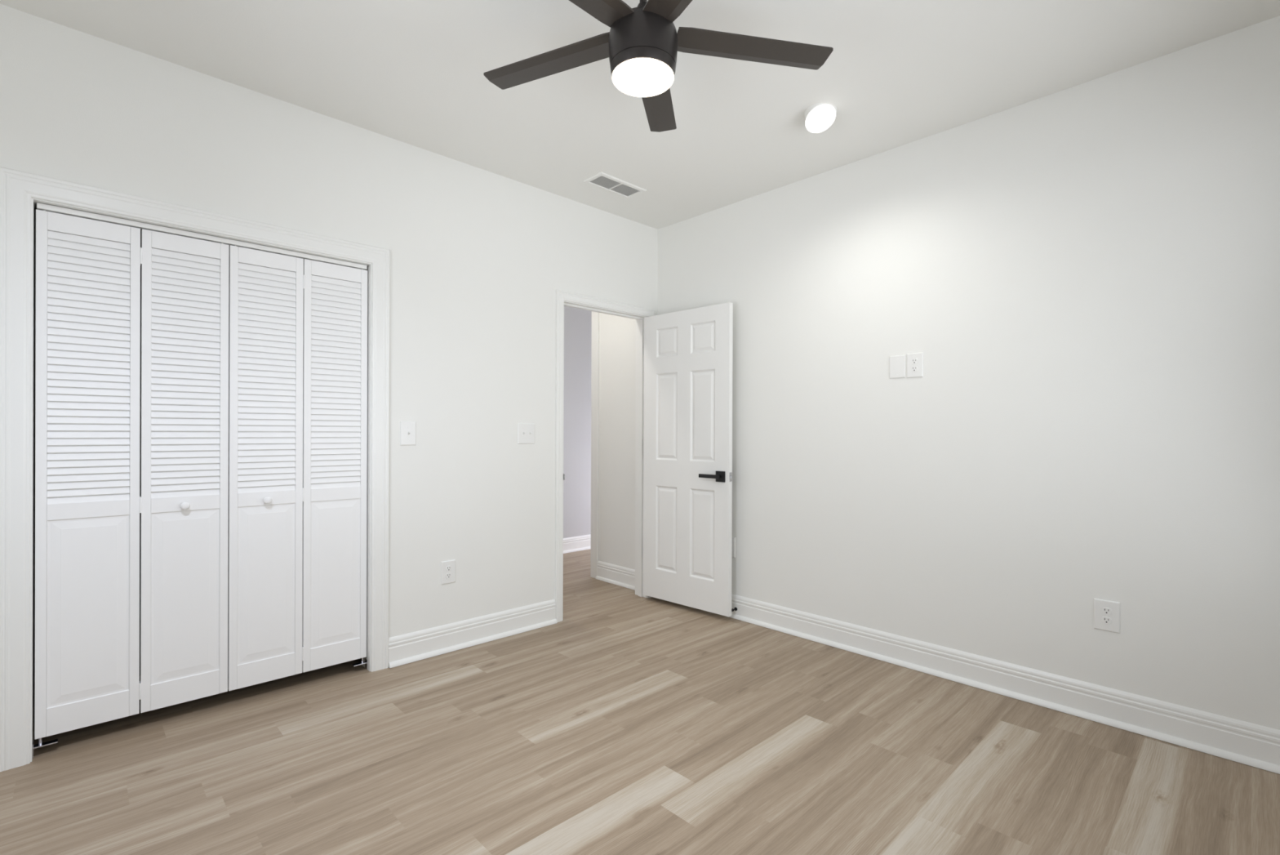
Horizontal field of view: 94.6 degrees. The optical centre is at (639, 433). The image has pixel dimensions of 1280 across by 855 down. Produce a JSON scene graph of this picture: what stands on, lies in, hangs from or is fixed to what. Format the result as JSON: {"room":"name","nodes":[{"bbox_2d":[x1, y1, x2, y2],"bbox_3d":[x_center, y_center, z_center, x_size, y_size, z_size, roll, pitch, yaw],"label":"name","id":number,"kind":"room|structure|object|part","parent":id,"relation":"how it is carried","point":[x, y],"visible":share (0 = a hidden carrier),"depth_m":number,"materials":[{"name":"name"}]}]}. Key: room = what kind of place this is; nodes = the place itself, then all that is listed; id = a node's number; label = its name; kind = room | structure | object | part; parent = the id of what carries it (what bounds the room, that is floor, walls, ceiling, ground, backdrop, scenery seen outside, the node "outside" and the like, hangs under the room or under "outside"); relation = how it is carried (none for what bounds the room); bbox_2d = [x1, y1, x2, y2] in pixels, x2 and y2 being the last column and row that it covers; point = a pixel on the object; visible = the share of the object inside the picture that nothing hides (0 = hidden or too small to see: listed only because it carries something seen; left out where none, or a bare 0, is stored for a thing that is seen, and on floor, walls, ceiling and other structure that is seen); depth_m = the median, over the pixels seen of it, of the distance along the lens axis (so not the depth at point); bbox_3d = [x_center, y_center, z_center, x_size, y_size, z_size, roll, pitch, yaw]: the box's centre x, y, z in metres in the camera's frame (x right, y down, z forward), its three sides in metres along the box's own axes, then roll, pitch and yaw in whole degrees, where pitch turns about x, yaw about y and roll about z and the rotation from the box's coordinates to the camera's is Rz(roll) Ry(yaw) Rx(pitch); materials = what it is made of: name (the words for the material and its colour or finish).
{"room":"empty bedroom","nodes":[
{"label":"empty bedroom","id":0,"kind":"room"},
{"bbox_2d":[33,208,142,697],"bbox_3d":[-2.162,-0.161,2.820,2.000,2.692,0.720,0,0,-44],"label":"wall","id":1,"kind":"structure","parent":0,"point":[35,208],"depth_m":2.64,"materials":[{"name":"grey paint"}]},
{"bbox_2d":[0,4,657,637],"bbox_3d":[-1.254,-0.158,3.111,3.715,2.692,0.115,0,0,-44],"label":"wall","id":2,"kind":"structure","parent":0,"point":[479,258],"depth_m":3.12,"materials":[{"name":"white paint"}]},
{"bbox_2d":[32,737,57,757],"bbox_3d":[-2.203,1.152,2.188,0.066,0.067,0.031,0,0,-44],"label":"pivot bracket","id":3,"kind":"object","parent":2,"relation":"attached to","point":[41,743],"visible":1,"depth_m":2.18,"materials":[{"name":"silver metal"}]},
{"bbox_3d":[-2.201,1.150,2.188,0.064,0.004,0.029,0,0,-44],"label":"shelf plate","id":4,"kind":"part","parent":3,"relation":"part of","materials":[{"name":"silver metal"}]},
{"bbox_2d":[34,208,229,738],"bbox_3d":[-1.999,0.147,2.363,0.586,1.948,0.056,0,0,-44],"label":"door","id":5,"kind":"structure","parent":2,"relation":"in","point":[89,504],"depth_m":2.34,"materials":[{"name":"white wood"}]},
{"bbox_3d":[-2.116,0.670,2.271,0.232,0.696,0.024,0,0,-44],"label":"raised panel","id":6,"kind":"part","parent":5,"relation":"part of","materials":[{"name":"white wood"}]},
{"bbox_3d":[-1.903,0.670,2.475,0.228,0.696,0.024,0,0,-44],"label":"raised panel","id":7,"kind":"part","parent":5,"relation":"part of","materials":[{"name":"white wood"}]},
{"bbox_3d":[-1.887,0.300,2.451,0.033,0.033,0.028,0,0,-44],"label":"knob","id":8,"kind":"part","parent":5,"relation":"part of","materials":[{"name":"white"}]},
{"bbox_2d":[0,166,390,771],"bbox_3d":[-1.803,0.128,2.575,1.350,2.118,0.132,0,0,-44],"label":"door frame","id":9,"kind":"structure","parent":2,"relation":"attached to","point":[20,192],"depth_m":2.12,"materials":[{"name":"white wood"}]},
{"bbox_2d":[36,202,366,270],"bbox_3d":[-1.794,-0.831,2.567,1.157,0.019,0.030,0,0,-44],"label":"track","id":10,"kind":"object","parent":2,"relation":"attached to","point":[41,206],"visible":1,"depth_m":2.47,"materials":[{"name":"white"}]},
{"bbox_2d":[227,244,367,690],"bbox_3d":[-1.577,0.148,2.767,0.574,1.948,0.056,0,0,-44],"label":"door","id":11,"kind":"structure","parent":2,"relation":"in","point":[298,326],"depth_m":2.75,"materials":[{"name":"white wood"}]},
{"bbox_3d":[-1.692,0.671,2.677,0.224,0.696,0.024,0,0,-44],"label":"raised panel","id":12,"kind":"part","parent":11,"relation":"part of","materials":[{"name":"white wood"}]},
{"bbox_3d":[-1.674,0.301,2.655,0.033,0.033,0.028,0,0,-44],"label":"knob","id":13,"kind":"part","parent":11,"relation":"part of","materials":[{"name":"white"}]},
{"bbox_3d":[-1.484,0.671,2.877,0.224,0.696,0.024,0,0,-44],"label":"raised panel","id":14,"kind":"part","parent":11,"relation":"part of","materials":[{"name":"white wood"}]},
{"bbox_2d":[351,657,367,669],"bbox_3d":[-1.402,1.154,2.956,0.066,0.067,0.031,0,0,-44],"label":"pivot bracket","id":15,"kind":"object","parent":2,"relation":"attached to","point":[365,661],"visible":1,"depth_m":2.96,"materials":[{"name":"silver metal"}]},
{"bbox_3d":[-1.402,1.151,2.954,0.064,0.004,0.029,0,0,-44],"label":"shelf plate","id":16,"kind":"part","parent":15,"relation":"part of","materials":[{"name":"silver metal"}]},
{"bbox_3d":[-1.380,1.163,2.979,0.002,0.050,0.028,0,0,-44],"label":"jamb plate","id":17,"kind":"part","parent":15,"relation":"part of","materials":[{"name":"silver metal"}]},
{"bbox_2d":[400,421,416,444],"bbox_3d":[-1.202,0.001,3.070,0.082,0.124,0.016,0,0,-44],"label":"light switch","id":18,"kind":"object","parent":2,"relation":"attached to","point":[407,428],"visible":1,"depth_m":3.07,"materials":[{"name":"white plastic"}]},
{"bbox_2d":[440,559,455,584],"bbox_3d":[-1.047,0.759,3.229,0.083,0.124,0.008,0,0,-44],"label":"wall outlet","id":19,"kind":"object","parent":2,"relation":"attached to","point":[447,567],"visible":1,"depth_m":3.23,"materials":[{"name":"white plastic"}]},
{"bbox_2d":[445,573,451,577],"bbox_3d":[-1.045,0.778,3.227,0.034,0.028,0.002,0,0,-44],"label":"receptacle","id":20,"kind":"object","parent":19,"relation":"attached to","point":[447,575],"depth_m":3.23,"materials":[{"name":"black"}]},
{"bbox_2d":[445,565,451,571],"bbox_3d":[-1.045,0.739,3.227,0.034,0.028,0.002,0,0,-44],"label":"receptacle","id":21,"kind":"object","parent":19,"relation":"attached to","point":[448,568],"depth_m":3.23,"materials":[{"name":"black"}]},
{"bbox_2d":[388,599,557,667],"bbox_3d":[-1.497,1.115,2.783,2.684,0.146,0.032,0,0,-44],"label":"baseboard","id":22,"kind":"structure","parent":2,"relation":"attached to","point":[409,647],"depth_m":3.30,"materials":[{"name":"white wood"}]},
{"bbox_2d":[517,422,534,444],"bbox_3d":[-0.683,0.002,3.568,0.120,0.124,0.016,0,0,-44],"label":"light switch","id":23,"kind":"object","parent":2,"relation":"attached to","point":[526,431],"visible":1,"depth_m":3.57,"materials":[{"name":"white plastic"}]},
{"bbox_2d":[554,288,654,622],"bbox_3d":[-0.260,0.144,4.065,0.870,2.093,0.150,0,0,-44],"label":"door frame","id":24,"kind":"structure","parent":2,"relation":"attached to","point":[563,298],"depth_m":3.92,"materials":[{"name":"white wood"}]},
{"bbox_3d":[-0.306,0.144,4.112,0.870,2.093,0.017,0,0,-44],"label":"hall casing","id":25,"kind":"part","parent":24,"relation":"part of","materials":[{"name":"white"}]},
{"bbox_2d":[643,302,733,616],"bbox_3d":[0.308,0.165,4.004,0.757,1.990,0.123,0,0,43],"label":"door","id":26,"kind":"structure","parent":2,"relation":"in","point":[687,433],"depth_m":3.96,"materials":[{"name":"white wood"}]},
{"bbox_3d":[0.462,0.277,3.804,0.180,0.069,0.044,0,0,43],"label":"handle","id":27,"kind":"part","parent":26,"relation":"part of","materials":[{"name":"black metal"}]},
{"bbox_2d":[563,306,591,537],"bbox_3d":[-0.715,-0.160,5.968,4.215,2.692,0.115,0,0,-44],"label":"wall","id":28,"kind":"structure","parent":0,"point":[577,322],"depth_m":5.96,"materials":[{"name":"grey paint"}]},
{"bbox_2d":[563,533,591,553],"bbox_3d":[-0.711,1.113,5.877,4.100,0.146,0.032,0,0,-44],"label":"baseboard","id":29,"kind":"structure","parent":28,"relation":"attached to","point":[579,543],"depth_m":5.95,"materials":[{"name":"white wood"}]},
{"bbox_3d":[-0.706,1.173,5.872,4.100,0.024,0.017,0,0,-44],"label":"shoe molding","id":30,"kind":"part","parent":29,"relation":"part of","materials":[{"name":"white wood"}]},
{"bbox_2d":[0,548,1279,854],"bbox_3d":[0.322,1.194,3.461,6.350,0.001,5.470,0,0,-44],"label":"floor","id":31,"kind":"structure","parent":0,"point":[628,722],"depth_m":2.11,"materials":[{"name":"brown wood"}]},
{"bbox_2d":[0,0,1279,229],"bbox_3d":[0.351,-1.548,3.330,6.330,0.100,5.390,0,0,-44],"label":"ceiling","id":32,"kind":"structure","parent":0,"point":[896,73],"depth_m":2.42,"materials":[{"name":"white paint"}]},
{"bbox_2d":[582,172,646,198],"bbox_3d":[-0.150,-1.496,3.581,0.365,0.008,0.172,0,0,-44],"label":"ceiling vent","id":33,"kind":"object","parent":32,"relation":"in","point":[602,180],"visible":1,"depth_m":3.57,"materials":[{"name":"white metal"}]},
{"bbox_2d":[483,0,833,132],"bbox_3d":[-0.002,-1.298,1.835,1.166,0.399,1.175,0,0,-44],"label":"ceiling fan","id":34,"kind":"object","parent":32,"relation":"hanging from","point":[642,45],"visible":1,"depth_m":1.88,"materials":[{"name":"brown metal"}]},
{"bbox_3d":[-0.292,-1.260,2.008,0.522,0.013,0.109,0,6,26],"label":"fan blade","id":35,"kind":"part","parent":34,"relation":"part of","materials":[{"name":"grey wood"}]},
{"bbox_3d":[-0.233,-1.259,1.613,0.109,0.013,0.522,8,6,44],"label":"fan blade","id":36,"kind":"part","parent":34,"relation":"part of","materials":[{"name":"grey"}]},
{"bbox_3d":[0.059,-1.259,2.194,0.109,0.013,0.522,-6,-1,8],"label":"fan blade","id":37,"kind":"part","parent":34,"relation":"part of","materials":[{"name":"grey wood"}]},
{"bbox_3d":[0.173,-1.257,1.556,0.109,0.013,0.522,7,-3,-28],"label":"fan blade","id":38,"kind":"part","parent":34,"relation":"part of","materials":[{"name":"grey wood"}]},
{"bbox_3d":[0.368,-1.257,1.935,0.522,0.013,0.109,0,-6,-11],"label":"fan blade","id":39,"kind":"part","parent":34,"relation":"part of","materials":[{"name":"grey wood"}]},
{"bbox_2d":[804,102,836,133],"bbox_3d":[0.838,-1.459,2.744,0.144,0.073,0.144,0,0,-44],"label":"recessed light","id":40,"kind":"object","parent":32,"relation":"in","point":[823,115],"visible":1,"depth_m":2.73,"materials":[{"name":"white paint"}]},
{"bbox_2d":[598,15,1279,729],"bbox_3d":[1.149,-0.149,3.372,0.115,2.692,4.337,0,0,-44],"label":"wall","id":41,"kind":"structure","parent":0,"point":[1085,277],"depth_m":2.66,"materials":[{"name":"white paint"}]},
{"bbox_2d":[590,311,599,577],"bbox_3d":[-0.370,-0.157,4.862,0.016,2.692,0.084,0,0,-44],"label":"trim","id":42,"kind":"structure","parent":41,"relation":"attached to","point":[595,315],"depth_m":4.85,"materials":[{"name":"white wood"}]},
{"bbox_2d":[595,560,635,590],"bbox_3d":[-0.181,1.117,4.651,0.032,0.146,0.492,0,0,-44],"label":"baseboard","id":43,"kind":"structure","parent":41,"relation":"attached to","point":[614,574],"depth_m":4.66,"materials":[{"name":"white wood"}]},
{"bbox_3d":[-0.186,1.177,4.646,0.017,0.024,0.492,0,0,-44],"label":"shoe molding","id":44,"kind":"part","parent":43,"relation":"part of","materials":[{"name":"white wood"}]},
{"bbox_2d":[731,537,735,557],"bbox_3d":[0.589,0.742,3.865,0.008,0.130,0.080,0,0,-44],"label":"wall outlet","id":45,"kind":"object","parent":41,"relation":"attached to","point":[733,544],"visible":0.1,"depth_m":3.84,"materials":[{"name":"white plastic"}]},
{"bbox_2d":[888,355,905,378],"bbox_3d":[1.342,-0.346,3.082,0.007,0.118,0.083,0,0,-44],"label":"blank plate","id":46,"kind":"object","parent":41,"relation":"attached to","point":[897,363],"visible":1,"depth_m":3.08,"materials":[{"name":"white plastic"}]},
{"bbox_2d":[906,352,923,377],"bbox_3d":[1.403,-0.347,3.018,0.008,0.124,0.081,0,0,-44],"label":"wall outlet","id":47,"kind":"object","parent":41,"relation":"attached to","point":[914,361],"visible":1,"depth_m":3.01,"materials":[{"name":"white plastic"}]},
{"bbox_2d":[911,366,917,371],"bbox_3d":[1.401,-0.328,3.016,0.002,0.028,0.034,0,0,-44],"label":"receptacle","id":48,"kind":"object","parent":47,"relation":"attached to","point":[913,368],"depth_m":3.02,"materials":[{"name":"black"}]},
{"bbox_2d":[911,358,917,364],"bbox_3d":[1.401,-0.367,3.016,0.002,0.028,0.034,0,0,-44],"label":"receptacle","id":49,"kind":"object","parent":47,"relation":"attached to","point":[913,361],"depth_m":3.02,"materials":[{"name":"white plastic"}]},
{"bbox_2d":[728,593,1279,773],"bbox_3d":[1.311,1.125,3.093,0.032,0.146,3.470,0,0,-44],"label":"baseboard","id":50,"kind":"structure","parent":41,"relation":"attached to","point":[1251,744],"depth_m":2.60,"materials":[{"name":"white wood"}]},
{"bbox_2d":[1093,597,1119,633],"bbox_3d":[1.940,0.758,2.455,0.008,0.127,0.086,0,0,-44],"label":"wall outlet","id":51,"kind":"object","parent":41,"relation":"attached to","point":[1106,612],"visible":1,"depth_m":2.45,"materials":[{"name":"white plastic"}]},
{"bbox_2d":[1101,616,1111,624],"bbox_3d":[1.937,0.777,2.453,0.002,0.028,0.034,0,0,-44],"label":"receptacle","id":52,"kind":"object","parent":51,"relation":"attached to","point":[1104,620],"depth_m":2.45,"materials":[{"name":"white plastic"}]},
{"bbox_2d":[1101,607,1111,614],"bbox_3d":[1.938,0.738,2.453,0.002,0.028,0.034,0,0,-44],"label":"receptacle","id":53,"kind":"object","parent":51,"relation":"attached to","point":[1104,611],"depth_m":2.45,"materials":[{"name":"white plastic"}]}
]}

